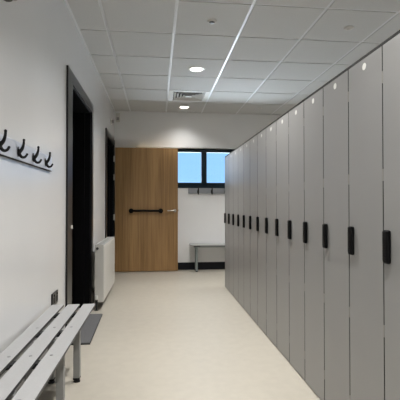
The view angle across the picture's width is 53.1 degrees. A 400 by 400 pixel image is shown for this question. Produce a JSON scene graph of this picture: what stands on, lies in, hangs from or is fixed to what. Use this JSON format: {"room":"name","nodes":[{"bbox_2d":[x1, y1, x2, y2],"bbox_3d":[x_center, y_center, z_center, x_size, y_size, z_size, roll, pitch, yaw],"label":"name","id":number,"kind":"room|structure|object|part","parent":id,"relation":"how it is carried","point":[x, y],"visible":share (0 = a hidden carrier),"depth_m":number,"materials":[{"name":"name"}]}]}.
{"room":"changing room","nodes":[
{"label":"changing room","id":0,"kind":"room"},
{"bbox_2d":[0,0,113,391],"bbox_3d":[-1.119,-0.271,2.765,0.160,2.865,8.930,0,-1,-6],"label":"wall","id":1,"kind":"structure","parent":0,"point":[39,39],"depth_m":2.46,"materials":[{"name":"white paint"}]},
{"bbox_2d":[0,129,52,171],"bbox_3d":[-0.918,-0.265,1.970,0.070,0.113,1.605,0,-1,-6],"label":"coat rack","id":2,"kind":"object","parent":1,"relation":"attached to","point":[12,149],"visible":1,"depth_m":2.14,"materials":[{"name":"grey"}]},
{"bbox_2d":[51,290,57,304],"bbox_3d":[-1.045,0.708,2.885,0.016,0.092,0.156,0,-1,-6],"label":"wall socket","id":3,"kind":"object","parent":1,"relation":"attached to","point":[54,296],"visible":0.98,"depth_m":2.85,"materials":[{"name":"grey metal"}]},
{"bbox_2d":[65,65,93,327],"bbox_3d":[-1.237,0.042,3.895,0.190,2.272,1.310,0,-1,-6],"label":"door frame","id":4,"kind":"structure","parent":1,"relation":"in","point":[77,100],"depth_m":4.41,"materials":[{"name":"black paint"}]},
{"bbox_2d":[92,237,114,310],"bbox_3d":[-1.181,0.843,4.859,0.167,0.700,1.180,0,-1,-6],"label":"radiator","id":5,"kind":"object","parent":1,"relation":"attached to","point":[103,258],"visible":0.96,"depth_m":4.47,"materials":[{"name":"white metal"}]},
{"bbox_3d":[-1.091,0.795,4.329,0.094,0.620,0.004,0,-1,-6],"label":"panel","id":6,"kind":"part","parent":5,"relation":"part of","materials":[{"name":"white metal"}]},
{"bbox_2d":[95,237,113,244],"bbox_3d":[-1.151,0.496,4.893,0.094,0.006,1.122,0,-1,-6],"label":"grille","id":7,"kind":"object","parent":5,"relation":"attached to","point":[108,240],"depth_m":4.84,"materials":[{"name":"grey metal"}]},
{"bbox_3d":[-1.109,0.805,4.893,0.016,0.616,1.124,0,-1,-6],"label":"panel","id":8,"kind":"part","parent":5,"relation":"part of","materials":[{"name":"white metal"}]},
{"bbox_2d":[105,128,114,237],"bbox_3d":[-1.496,0.092,6.290,0.186,2.245,1.150,0,-1,-6],"label":"door","id":9,"kind":"structure","parent":1,"relation":"in","point":[109,141],"depth_m":6.75,"materials":[{"name":"black paint"}]},
{"bbox_2d":[113,147,177,271],"bbox_3d":[-0.914,0.160,6.792,1.101,2.100,0.127,0,-1,-6],"label":"wooden door","id":10,"kind":"structure","parent":9,"relation":"attached to","point":[145,217],"depth_m":6.81,"materials":[{"name":"brown wood"}]},
{"bbox_2d":[72,111,74,303],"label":"door","id":11,"kind":"structure","parent":0,"point":[73,111],"depth_m":4.96,"materials":[{"name":"black wood"}]},
{"bbox_2d":[37,269,320,399],"bbox_3d":[0.219,1.214,2.912,5.738,0.100,9.280,0,-1,-6],"label":"floor","id":12,"kind":"structure","parent":0,"point":[180,334],"depth_m":3.10,"materials":[{"name":"beige plastic"}]},
{"bbox_2d":[0,304,94,399],"bbox_3d":[-0.752,0.925,1.614,0.293,0.438,2.348,0,-1,-6],"label":"slatted bench","id":13,"kind":"object","parent":12,"relation":"on","point":[20,360],"visible":1,"depth_m":1.98,"materials":[{"name":"grey plastic"}]},
{"bbox_3d":[-0.896,0.934,2.103,0.039,0.379,0.039,0,-1,-6],"label":"leg","id":14,"kind":"part","parent":13,"relation":"part of","materials":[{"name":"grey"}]},
{"bbox_3d":[-0.757,0.752,1.547,0.196,0.040,2.060,0,-1,-6],"label":"seat rail","id":15,"kind":"part","parent":13,"relation":"part of","materials":[{"name":"grey plastic"}]},
{"bbox_3d":[-0.739,0.934,2.119,0.039,0.379,0.039,0,-1,-6],"label":"leg","id":16,"kind":"part","parent":13,"relation":"part of","materials":[{"name":"grey metal"}]},
{"bbox_3d":[-0.786,0.941,2.557,0.039,0.379,0.039,0,-1,-6],"label":"leg","id":17,"kind":"part","parent":13,"relation":"part of","materials":[{"name":"grey metal"}]},
{"bbox_2d":[71,314,102,344],"bbox_3d":[-1.025,1.168,3.664,0.179,0.014,0.890,0,-1,-6],"label":"door mat","id":18,"kind":"object","parent":12,"relation":"on","point":[88,329],"visible":0.57,"depth_m":3.61,"materials":[{"name":"black rubber"}]},
{"bbox_2d":[189,243,224,271],"bbox_3d":[0.541,0.990,6.940,1.438,0.468,0.312,0,-1,-6],"label":"bench","id":19,"kind":"object","parent":12,"relation":"on","point":[196,245],"visible":0.36,"depth_m":6.80,"materials":[{"name":"grey metal"}]},
{"bbox_3d":[-0.056,1.000,6.819,0.034,0.416,0.034,0,-1,-6],"label":"leg","id":20,"kind":"part","parent":19,"relation":"part of","materials":[{"name":"grey metal"}]},
{"bbox_2d":[224,154,228,290],"bbox_3d":[0.592,0.298,5.417,0.500,1.806,0.300,0,-1,-6],"label":"locker","id":21,"kind":"object","parent":12,"relation":"on","point":[226,213],"visible":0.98,"depth_m":5.42,"materials":[{"name":"grey"}]},
{"bbox_2d":[228,151,233,294],"bbox_3d":[0.624,0.294,5.118,0.500,1.806,0.300,0,-1,-6],"label":"locker","id":22,"kind":"object","parent":12,"relation":"on","point":[231,153],"visible":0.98,"depth_m":5.12,"materials":[{"name":"grey"}]},
{"bbox_3d":[0.404,0.297,5.096,0.018,1.787,0.294,0,-1,-6],"label":"door","id":23,"kind":"part","parent":22,"relation":"part of","materials":[{"name":"grey laminate"}]},
{"bbox_2d":[232,148,237,300],"bbox_3d":[0.656,0.289,4.820,0.500,1.806,0.300,0,-1,-6],"label":"locker","id":24,"kind":"object","parent":12,"relation":"on","point":[235,153],"visible":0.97,"depth_m":4.81,"materials":[{"name":"grey"}]},
{"bbox_2d":[237,143,243,307],"bbox_3d":[0.688,0.285,4.522,0.500,1.806,0.300,0,-1,-6],"label":"locker","id":25,"kind":"object","parent":12,"relation":"on","point":[241,147],"visible":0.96,"depth_m":4.51,"materials":[{"name":"grey"}]},
{"bbox_2d":[243,139,249,314],"bbox_3d":[0.720,0.280,4.224,0.500,1.806,0.300,0,-1,-6],"label":"locker","id":26,"kind":"object","parent":12,"relation":"on","point":[246,215],"visible":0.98,"depth_m":4.21,"materials":[{"name":"grey"}]},
{"bbox_2d":[249,134,257,324],"bbox_3d":[0.752,0.276,3.925,0.500,1.806,0.300,0,-1,-6],"label":"locker","id":27,"kind":"object","parent":12,"relation":"on","point":[253,140],"visible":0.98,"depth_m":3.90,"materials":[{"name":"grey"}]},
{"bbox_2d":[256,127,266,334],"bbox_3d":[0.784,0.271,3.627,0.500,1.806,0.300,0,-1,-6],"label":"locker","id":28,"kind":"object","parent":12,"relation":"on","point":[261,136],"visible":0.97,"depth_m":3.60,"materials":[{"name":"grey"}]},
{"bbox_3d":[0.534,0.222,3.713,0.020,0.137,0.042,0,-1,-6],"label":"lock handle","id":29,"kind":"part","parent":28,"relation":"part of","materials":[{"name":"black plastic"}]},
{"bbox_2d":[265,120,276,346],"bbox_3d":[0.817,0.267,3.329,0.500,1.806,0.300,0,-1,-6],"label":"locker","id":30,"kind":"object","parent":12,"relation":"on","point":[271,176],"visible":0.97,"depth_m":3.29,"materials":[{"name":"grey"}]},
{"bbox_3d":[0.566,0.218,3.415,0.020,0.137,0.042,0,-1,-6],"label":"lock handle","id":31,"kind":"part","parent":30,"relation":"part of","materials":[{"name":"black plastic"}]},
{"bbox_2d":[275,110,289,361],"bbox_3d":[0.849,0.263,3.031,0.500,1.806,0.300,0,-1,-6],"label":"locker","id":32,"kind":"object","parent":12,"relation":"on","point":[282,123],"visible":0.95,"depth_m":3.00,"materials":[{"name":"grey"}]},
{"bbox_3d":[0.598,0.213,3.117,0.020,0.137,0.042,0,-1,-6],"label":"lock handle","id":33,"kind":"part","parent":32,"relation":"part of","materials":[{"name":"black plastic"}]},
{"bbox_2d":[287,100,304,379],"bbox_3d":[0.881,0.258,2.732,0.500,1.806,0.300,0,-1,-6],"label":"locker","id":34,"kind":"object","parent":12,"relation":"on","point":[296,114],"visible":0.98,"depth_m":2.69,"materials":[{"name":"grey"}]},
{"bbox_3d":[0.630,0.209,2.819,0.020,0.137,0.042,0,-1,-6],"label":"lock handle","id":35,"kind":"part","parent":34,"relation":"part of","materials":[{"name":"black plastic"}]},
{"bbox_2d":[303,86,324,399],"bbox_3d":[0.913,0.254,2.434,0.500,1.806,0.300,0,-1,-6],"label":"locker","id":36,"kind":"object","parent":12,"relation":"on","point":[313,104],"visible":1,"depth_m":2.38,"materials":[{"name":"grey"}]},
{"bbox_3d":[0.662,0.204,2.520,0.020,0.137,0.042,0,-1,-6],"label":"lock handle","id":37,"kind":"part","parent":36,"relation":"part of","materials":[{"name":"black plastic"}]},
{"bbox_2d":[322,68,349,399],"bbox_3d":[0.945,0.249,2.136,0.500,1.806,0.300,0,-1,-6],"label":"locker","id":38,"kind":"object","parent":12,"relation":"on","point":[336,90],"visible":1,"depth_m":2.10,"materials":[{"name":"grey"}]},
{"bbox_3d":[0.694,0.200,2.222,0.020,0.137,0.042,0,-1,-6],"label":"lock handle","id":39,"kind":"part","parent":38,"relation":"part of","materials":[{"name":"black plastic"}]},
{"bbox_2d":[347,43,384,399],"bbox_3d":[0.977,0.245,1.838,0.500,1.806,0.300,0,-1,-6],"label":"locker","id":40,"kind":"object","parent":12,"relation":"on","point":[366,173],"visible":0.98,"depth_m":1.79,"materials":[{"name":"grey"}]},
{"bbox_3d":[0.726,0.195,1.924,0.020,0.137,0.042,0,-1,-6],"label":"lock handle","id":41,"kind":"part","parent":40,"relation":"part of","materials":[{"name":"black plastic"}]},
{"bbox_2d":[382,30,399,399],"bbox_3d":[1.009,0.240,1.540,0.500,1.806,0.300,0,-1,-6],"label":"locker","id":42,"kind":"object","parent":12,"relation":"on","point":[390,234],"visible":1,"depth_m":1.60,"materials":[{"name":"grey"}]},
{"bbox_3d":[0.758,0.191,1.626,0.020,0.137,0.042,0,-1,-6],"label":"lock handle","id":43,"kind":"part","parent":42,"relation":"part of","materials":[{"name":"black plastic"}]},
{"bbox_2d":[114,111,281,261],"bbox_3d":[0.481,-0.203,7.277,3.988,2.865,0.300,0,-1,-6],"label":"wall","id":44,"kind":"structure","parent":0,"point":[201,216],"depth_m":7.07,"materials":[{"name":"white paint"}]},
{"bbox_2d":[116,113,119,121],"bbox_3d":[-1.417,-1.426,6.915,0.072,0.150,0.048,0,-1,-6],"label":"sensor","id":45,"kind":"object","parent":44,"relation":"attached to","point":[117,114],"visible":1,"depth_m":6.89,"materials":[{"name":"grey plastic"}]},
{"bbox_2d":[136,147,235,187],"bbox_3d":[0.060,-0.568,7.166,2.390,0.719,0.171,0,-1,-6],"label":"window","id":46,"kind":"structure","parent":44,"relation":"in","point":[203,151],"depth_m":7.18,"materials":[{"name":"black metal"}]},
{"bbox_3d":[0.064,-0.222,7.129,2.390,0.026,0.106,0,-1,-6],"label":"sill","id":47,"kind":"part","parent":46,"relation":"part of","materials":[{"name":"black metal"}]},
{"bbox_2d":[178,262,224,269],"bbox_3d":[0.504,1.162,7.101,3.976,0.130,0.014,0,-1,-6],"label":"baseboard","id":48,"kind":"structure","parent":44,"relation":"attached to","point":[181,265],"depth_m":7.04,"materials":[{"name":"black"}]},
{"bbox_2d":[188,186,224,194],"bbox_3d":[0.444,-0.171,7.073,1.305,0.152,0.096,0,-1,-6],"label":"coat rack","id":49,"kind":"object","parent":44,"relation":"attached to","point":[198,190],"visible":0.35,"depth_m":7.06,"materials":[{"name":"grey metal"}]},
{"bbox_2d":[65,0,399,114],"bbox_3d":[0.959,-1.649,2.859,3.988,0.096,8.630,0,-1,-6],"label":"ceiling","id":50,"kind":"structure","parent":0,"point":[271,55],"depth_m":4.10,"materials":[{"name":"tile"}]},
{"bbox_2d":[178,106,189,108],"bbox_3d":[-0.262,-1.542,6.654,0.206,0.006,0.206,0,-1,-6],"label":"recessed light","id":51,"kind":"object","parent":50,"relation":"in","point":[181,107],"visible":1,"depth_m":6.67,"materials":[{"name":"grey plastic"}]},
{"bbox_2d":[168,90,210,101],"bbox_3d":[-0.172,-1.583,6.018,0.596,0.064,0.596,0,-1,-6],"label":"ceiling vent","id":52,"kind":"object","parent":50,"relation":"in","point":[174,95],"visible":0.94,"depth_m":6.03,"materials":[{"name":"silver metal"}]},
{"bbox_2d":[188,66,204,71],"bbox_3d":[-0.043,-1.570,4.807,0.206,0.006,0.206,0,-1,-6],"label":"recessed light","id":53,"kind":"object","parent":50,"relation":"in","point":[193,68],"visible":1,"depth_m":4.80,"materials":[{"name":"grey plastic"}]},
{"bbox_2d":[190,67,202,70],"bbox_3d":[-0.043,-1.571,4.807,0.151,0.002,0.151,0,-1,-6],"label":"diffuser","id":54,"kind":"object","parent":53,"relation":"attached to","point":[191,68],"depth_m":4.80,"materials":[{"name":"white plastic"}]},
{"bbox_2d":[207,19,216,23],"bbox_3d":[0.107,-1.582,3.556,0.084,0.019,0.084,0,-1,-6],"label":"sensor","id":55,"kind":"object","parent":50,"relation":"attached to","point":[211,21],"visible":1,"depth_m":3.54,"materials":[{"name":"grey plastic"}]},
{"bbox_2d":[344,26,353,30],"bbox_3d":[1.373,-1.579,3.692,0.090,0.021,0.090,0,-1,-6],"label":"smoke detector","id":56,"kind":"object","parent":50,"relation":"attached to","point":[347,28],"visible":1,"depth_m":3.67,"materials":[{"name":"grey plastic"}]}
]}

